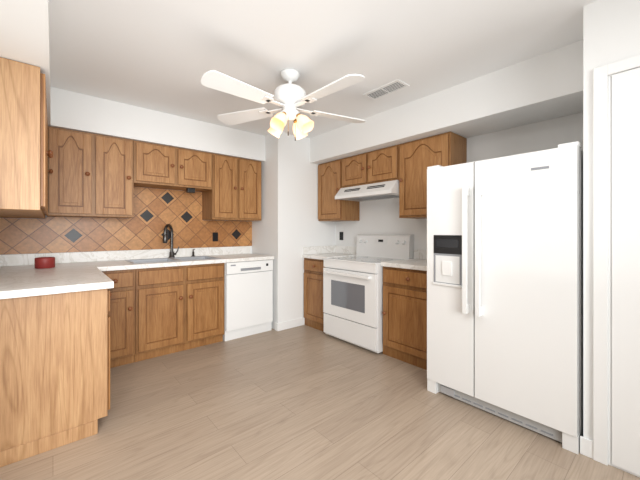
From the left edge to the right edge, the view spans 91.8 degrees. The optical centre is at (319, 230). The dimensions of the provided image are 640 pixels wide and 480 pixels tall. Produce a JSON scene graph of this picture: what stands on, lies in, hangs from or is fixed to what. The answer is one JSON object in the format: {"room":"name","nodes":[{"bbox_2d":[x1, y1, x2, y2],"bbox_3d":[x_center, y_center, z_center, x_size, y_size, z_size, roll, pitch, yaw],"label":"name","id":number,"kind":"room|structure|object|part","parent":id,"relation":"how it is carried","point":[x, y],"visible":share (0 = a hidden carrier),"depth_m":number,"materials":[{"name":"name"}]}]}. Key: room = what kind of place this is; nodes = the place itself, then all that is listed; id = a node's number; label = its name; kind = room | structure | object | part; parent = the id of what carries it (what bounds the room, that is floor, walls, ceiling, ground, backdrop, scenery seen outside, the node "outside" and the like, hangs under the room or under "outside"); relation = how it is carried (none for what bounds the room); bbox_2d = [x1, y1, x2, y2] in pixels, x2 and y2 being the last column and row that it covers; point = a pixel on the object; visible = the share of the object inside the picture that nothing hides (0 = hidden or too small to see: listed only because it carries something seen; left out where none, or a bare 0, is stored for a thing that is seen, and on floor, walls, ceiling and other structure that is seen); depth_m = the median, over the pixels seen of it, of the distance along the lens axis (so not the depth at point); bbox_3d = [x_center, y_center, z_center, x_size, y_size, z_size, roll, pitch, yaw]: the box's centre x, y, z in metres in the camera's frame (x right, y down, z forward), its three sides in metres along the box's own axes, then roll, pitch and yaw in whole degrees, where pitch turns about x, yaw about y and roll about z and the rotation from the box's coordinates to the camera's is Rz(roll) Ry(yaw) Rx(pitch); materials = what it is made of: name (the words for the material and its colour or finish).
{"room":"kitchen","nodes":[
{"label":"kitchen","id":0,"kind":"room"},
{"bbox_2d":[4,187,251,254],"bbox_3d":[-1.540,-0.005,3.834,3.630,2.450,0.100,0,0,-41],"label":"wall","id":1,"kind":"structure","parent":0,"point":[126,218],"depth_m":3.11,"materials":[{"name":"white paint"}]},
{"bbox_2d":[47,126,133,217],"bbox_3d":[-2.181,-0.517,2.963,0.648,0.765,0.379,0,0,-41],"label":"upper cabinet","id":2,"kind":"object","parent":1,"relation":"attached to","point":[91,175],"visible":1,"depth_m":2.83,"materials":[{"name":"brown wood"}]},
{"bbox_2d":[0,187,251,254],"bbox_3d":[-1.871,-0.137,3.474,2.456,0.683,0.011,0,0,-41],"label":"tile backsplash","id":3,"kind":"structure","parent":1,"relation":"attached to","point":[156,211],"depth_m":3.38,"materials":[{"name":"brown tile"}]},
{"bbox_2d":[213,232,217,240],"bbox_3d":[-1.326,0.075,3.930,0.070,0.114,0.008,0,0,-41],"label":"electrical outlet","id":4,"kind":"object","parent":3,"relation":"attached to","point":[215,236],"visible":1,"depth_m":3.93,"materials":[{"name":"black plastic"}]},
{"bbox_2d":[134,140,211,191],"bbox_3d":[-1.635,-0.690,3.433,0.788,0.420,0.379,0,0,-41],"label":"upper cabinet","id":5,"kind":"object","parent":1,"relation":"attached to","point":[157,166],"visible":1,"depth_m":3.29,"materials":[{"name":"brown wood"}]},
{"bbox_2d":[186,188,194,192],"bbox_3d":[-1.450,-0.454,3.476,0.080,0.051,0.060,0,0,-41],"label":"sensor","id":6,"kind":"object","parent":5,"relation":"attached to","point":[190,190],"visible":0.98,"depth_m":3.45,"materials":[{"name":"black plastic"}]},
{"bbox_2d":[202,153,260,220],"bbox_3d":[-1.090,-0.517,3.903,0.645,0.765,0.379,0,0,-41],"label":"upper cabinet","id":7,"kind":"object","parent":1,"relation":"attached to","point":[234,194],"visible":1,"depth_m":3.75,"materials":[{"name":"brown wood"}]},
{"bbox_2d":[252,131,335,328],"bbox_3d":[-0.360,-0.005,4.349,0.970,2.450,0.660,0,0,-41],"label":"wall","id":8,"kind":"structure","parent":0,"point":[287,228],"depth_m":3.94,"materials":[{"name":"white paint"}]},
{"bbox_2d":[277,317,304,330],"bbox_3d":[-0.354,1.173,3.910,0.433,0.095,0.013,0,0,-41],"label":"baseboard","id":9,"kind":"structure","parent":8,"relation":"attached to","point":[290,324],"depth_m":3.89,"materials":[{"name":"white paint"}]},
{"bbox_2d":[0,325,639,479],"bbox_3d":[0.392,1.260,0.311,8.000,0.080,8.160,0,0,-41],"label":"floor","id":10,"kind":"structure","parent":0,"point":[303,402],"depth_m":1.92,"materials":[{"name":"brown wood"}]},
{"bbox_2d":[0,289,111,466],"bbox_3d":[-1.844,0.784,2.059,0.649,0.872,0.955,0,0,-41],"label":"base cabinet","id":11,"kind":"object","parent":10,"relation":"on","point":[109,294],"depth_m":1.73,"materials":[{"name":"brown wood"}]},
{"bbox_3d":[-1.543,0.784,1.697,0.632,0.872,0.014,0,0,-41],"label":"kitchen peninsula end panel","id":12,"kind":"part","parent":11,"relation":"part of","materials":[{"name":"brown wood"}]},
{"bbox_2d":[0,254,119,298],"bbox_3d":[-1.821,0.276,2.041,0.660,0.140,0.990,0,0,-41],"label":"countertop","id":13,"kind":"structure","parent":11,"relation":"on","point":[21,275],"depth_m":2.13,"materials":[{"name":"stone"}]},
{"bbox_2d":[35,257,54,268],"bbox_3d":[-2.276,0.263,2.566,0.128,0.086,0.128,0,0,-41],"label":"candle jar","id":14,"kind":"object","parent":13,"relation":"on","point":[44,262],"visible":1,"depth_m":2.52,"materials":[{"name":"red glass"}]},
{"bbox_2d":[102,269,135,367],"bbox_3d":[-1.992,0.784,2.946,0.322,0.872,0.652,0,0,-41],"label":"base cabinet","id":15,"kind":"object","parent":10,"relation":"on","point":[122,313],"visible":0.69,"depth_m":2.77,"materials":[{"name":"brown wood"}]},
{"bbox_2d":[135,263,223,361],"bbox_3d":[-1.546,0.784,3.329,0.850,0.872,0.652,0,0,-41],"label":"base cabinet","id":16,"kind":"object","parent":10,"relation":"on","point":[179,308],"visible":1,"depth_m":3.07,"materials":[{"name":"brown wood"}]},
{"bbox_2d":[0,246,273,269],"bbox_3d":[-1.681,0.276,3.230,2.424,0.140,0.628,0,0,-41],"label":"countertop","id":17,"kind":"structure","parent":16,"relation":"on","point":[237,253],"depth_m":3.42,"materials":[{"name":"stone"}]},
{"bbox_2d":[163,224,178,257],"bbox_3d":[-1.674,0.112,3.484,0.210,0.385,0.193,0,0,-41],"label":"gooseneck faucet","id":18,"kind":"object","parent":17,"relation":"on","point":[171,252],"visible":0.98,"depth_m":3.52,"materials":[{"name":"grey metal"}]},
{"bbox_2d":[125,256,220,263],"bbox_3d":[-1.558,0.388,3.325,0.850,0.174,0.442,0,0,-41],"label":"double-bowl sink","id":19,"kind":"object","parent":17,"relation":"in","point":[137,261],"visible":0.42,"depth_m":3.39,"materials":[{"name":"silver metal"}]},
{"bbox_2d":[223,260,272,340],"bbox_3d":[-0.991,0.784,3.815,0.600,0.872,0.615,0,0,-41],"label":"dishwasher","id":20,"kind":"object","parent":10,"relation":"on","point":[248,298],"visible":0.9,"depth_m":3.58,"materials":[{"name":"white metal"}]},
{"bbox_2d":[304,258,323,331],"bbox_3d":[0.144,0.784,4.027,0.622,0.872,0.482,0,0,-41],"label":"base cabinet","id":21,"kind":"object","parent":10,"relation":"on","point":[313,295],"visible":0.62,"depth_m":3.86,"materials":[{"name":"brown wood"}]},
{"bbox_2d":[302,245,355,259],"bbox_3d":[0.153,0.276,4.034,0.598,0.140,0.483,0,0,-41],"label":"countertop","id":22,"kind":"structure","parent":21,"relation":"on","point":[317,252],"depth_m":4.14,"materials":[{"name":"stone"}]},
{"bbox_2d":[322,234,413,352],"bbox_3d":[0.523,0.620,3.514,0.710,1.160,0.786,0,0,-41],"label":"range","id":23,"kind":"object","parent":10,"relation":"on","point":[353,298],"visible":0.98,"depth_m":3.33,"materials":[{"name":"white metal"}]},
{"bbox_2d":[382,266,426,369],"bbox_3d":[1.022,0.784,3.007,0.622,0.872,0.630,0,0,-41],"label":"base cabinet","id":24,"kind":"object","parent":10,"relation":"on","point":[404,312],"visible":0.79,"depth_m":2.85,"materials":[{"name":"brown wood"}]},
{"bbox_2d":[381,250,426,270],"bbox_3d":[1.035,0.276,3.011,0.598,0.140,0.642,0,0,-41],"label":"countertop","id":25,"kind":"structure","parent":24,"relation":"on","point":[418,261],"depth_m":3.01,"materials":[{"name":"stone"}]},
{"bbox_2d":[427,141,582,453],"bbox_3d":[1.404,0.365,2.281,0.895,1.710,0.900,0,0,-41],"label":"fridge","id":26,"kind":"object","parent":10,"relation":"on","point":[505,287],"visible":1,"depth_m":1.93,"materials":[{"name":"white metal"}]},
{"bbox_2d":[49,0,596,137],"bbox_3d":[0.392,-1.270,0.311,8.000,0.080,8.160,0,0,-41],"label":"ceiling","id":27,"kind":"structure","parent":0,"point":[163,56],"depth_m":2.07,"materials":[{"name":"white paint"}]},
{"bbox_2d":[0,0,50,124],"bbox_3d":[-1.096,-1.067,0.970,0.365,0.327,4.100,0,0,-41],"label":"ceiling soffit","id":28,"kind":"object","parent":27,"relation":"attached to","point":[25,31],"depth_m":1.43,"materials":[{"name":"white paint"}]},
{"bbox_2d":[48,87,264,161],"bbox_3d":[-1.758,-1.067,3.343,2.460,0.327,0.360,0,0,-41],"label":"ceiling soffit","id":29,"kind":"structure","parent":27,"relation":"attached to","point":[71,110],"depth_m":3.12,"materials":[{"name":"white paint"}]},
{"bbox_2d":[201,69,365,140],"bbox_3d":[-0.223,-0.967,2.398,1.384,0.525,1.348,0,0,-41],"label":"ceiling fan","id":30,"kind":"object","parent":27,"relation":"hanging from","point":[289,99],"visible":1,"depth_m":2.32,"materials":[{"name":"white paint"}]},
{"bbox_2d":[363,79,409,100],"bbox_3d":[0.571,-1.227,2.709,0.170,0.006,0.380,0,0,-41],"label":"ceiling vent","id":31,"kind":"object","parent":27,"relation":"in","point":[387,89],"visible":1,"depth_m":2.69,"materials":[{"name":"white metal"}]},
{"bbox_2d":[310,40,582,163],"bbox_3d":[0.976,-1.067,3.180,0.470,0.327,2.855,0,0,-41],"label":"ceiling soffit","id":32,"kind":"object","parent":27,"relation":"attached to","point":[544,86],"depth_m":2.53,"materials":[{"name":"white paint"}]},
{"bbox_2d":[342,145,398,187],"bbox_3d":[0.650,-0.716,3.625,0.379,0.368,0.836,0,0,-41],"label":"upper cabinet","id":33,"kind":"object","parent":32,"relation":"hanging from","point":[377,166],"visible":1,"depth_m":3.47,"materials":[{"name":"brown wood"}]},
{"bbox_2d":[335,180,398,201],"bbox_3d":[0.622,-0.455,3.600,0.455,0.147,0.830,0,0,-41],"label":"range hood","id":34,"kind":"object","parent":33,"relation":"attached to","point":[379,191],"visible":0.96,"depth_m":3.44,"materials":[{"name":"white metal"}]},
{"bbox_2d":[336,112,582,249],"bbox_3d":[1.938,-0.005,2.501,0.100,2.450,6.460,0,0,-41],"label":"wall","id":35,"kind":"structure","parent":0,"point":[379,216],"depth_m":2.92,"materials":[{"name":"white paint"}]},
{"bbox_2d":[318,159,359,221],"bbox_3d":[0.227,-0.517,4.116,0.379,0.765,0.456,0,0,-41],"label":"upper cabinet","id":36,"kind":"object","parent":35,"relation":"attached to","point":[331,207],"visible":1,"depth_m":3.99,"materials":[{"name":"brown wood"}]},
{"bbox_2d":[399,132,466,218],"bbox_3d":[1.104,-0.517,3.098,0.379,0.765,0.550,0,0,-41],"label":"upper cabinet","id":37,"kind":"object","parent":35,"relation":"attached to","point":[417,158],"visible":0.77,"depth_m":3.01,"materials":[{"name":"brown wood"}]},
{"bbox_2d":[583,0,639,476],"bbox_3d":[2.725,-0.005,0.859,0.850,2.450,2.945,0,0,-41],"label":"wall","id":38,"kind":"structure","parent":0,"point":[611,31],"depth_m":1.67,"materials":[{"name":"white paint"}]},
{"bbox_2d":[580,436,592,458],"bbox_3d":[1.449,1.173,1.679,0.013,0.095,0.063,0,0,-41],"label":"baseboard","id":39,"kind":"structure","parent":38,"relation":"attached to","point":[586,446],"depth_m":1.68,"materials":[{"name":"white paint"}]},
{"bbox_2d":[593,55,639,465],"bbox_3d":[1.748,0.176,1.328,0.018,2.087,0.874,0,0,-41],"label":"door frame","id":40,"kind":"structure","parent":38,"relation":"attached to","point":[602,264],"depth_m":1.62,"materials":[{"name":"white paint"}]},
{"bbox_2d":[612,67,639,475],"bbox_3d":[1.731,0.201,1.306,0.071,2.015,0.742,0,0,-41],"label":"closet door","id":41,"kind":"structure","parent":38,"relation":"in","point":[626,270],"depth_m":1.56,"materials":[{"name":"white paint"}]},
{"bbox_3d":[-2.042,-0.005,1.712,0.100,2.450,2.460,0,0,-41],"label":"wall","id":42,"kind":"structure","parent":0,"visible":0},
{"bbox_2d":[0,57,51,218],"bbox_3d":[-1.947,-0.507,1.945,0.346,0.786,0.902,0,0,-41],"label":"upper cabinet","id":43,"kind":"object","parent":42,"relation":"attached to","point":[42,212],"depth_m":1.66,"materials":[{"name":"brown wood"}]},
{"bbox_3d":[-1.662,-0.507,1.599,0.325,0.785,0.006,0,0,-41],"label":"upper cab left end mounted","id":44,"kind":"part","parent":43,"relation":"part of","materials":[{"name":"brown wood"}]}
]}

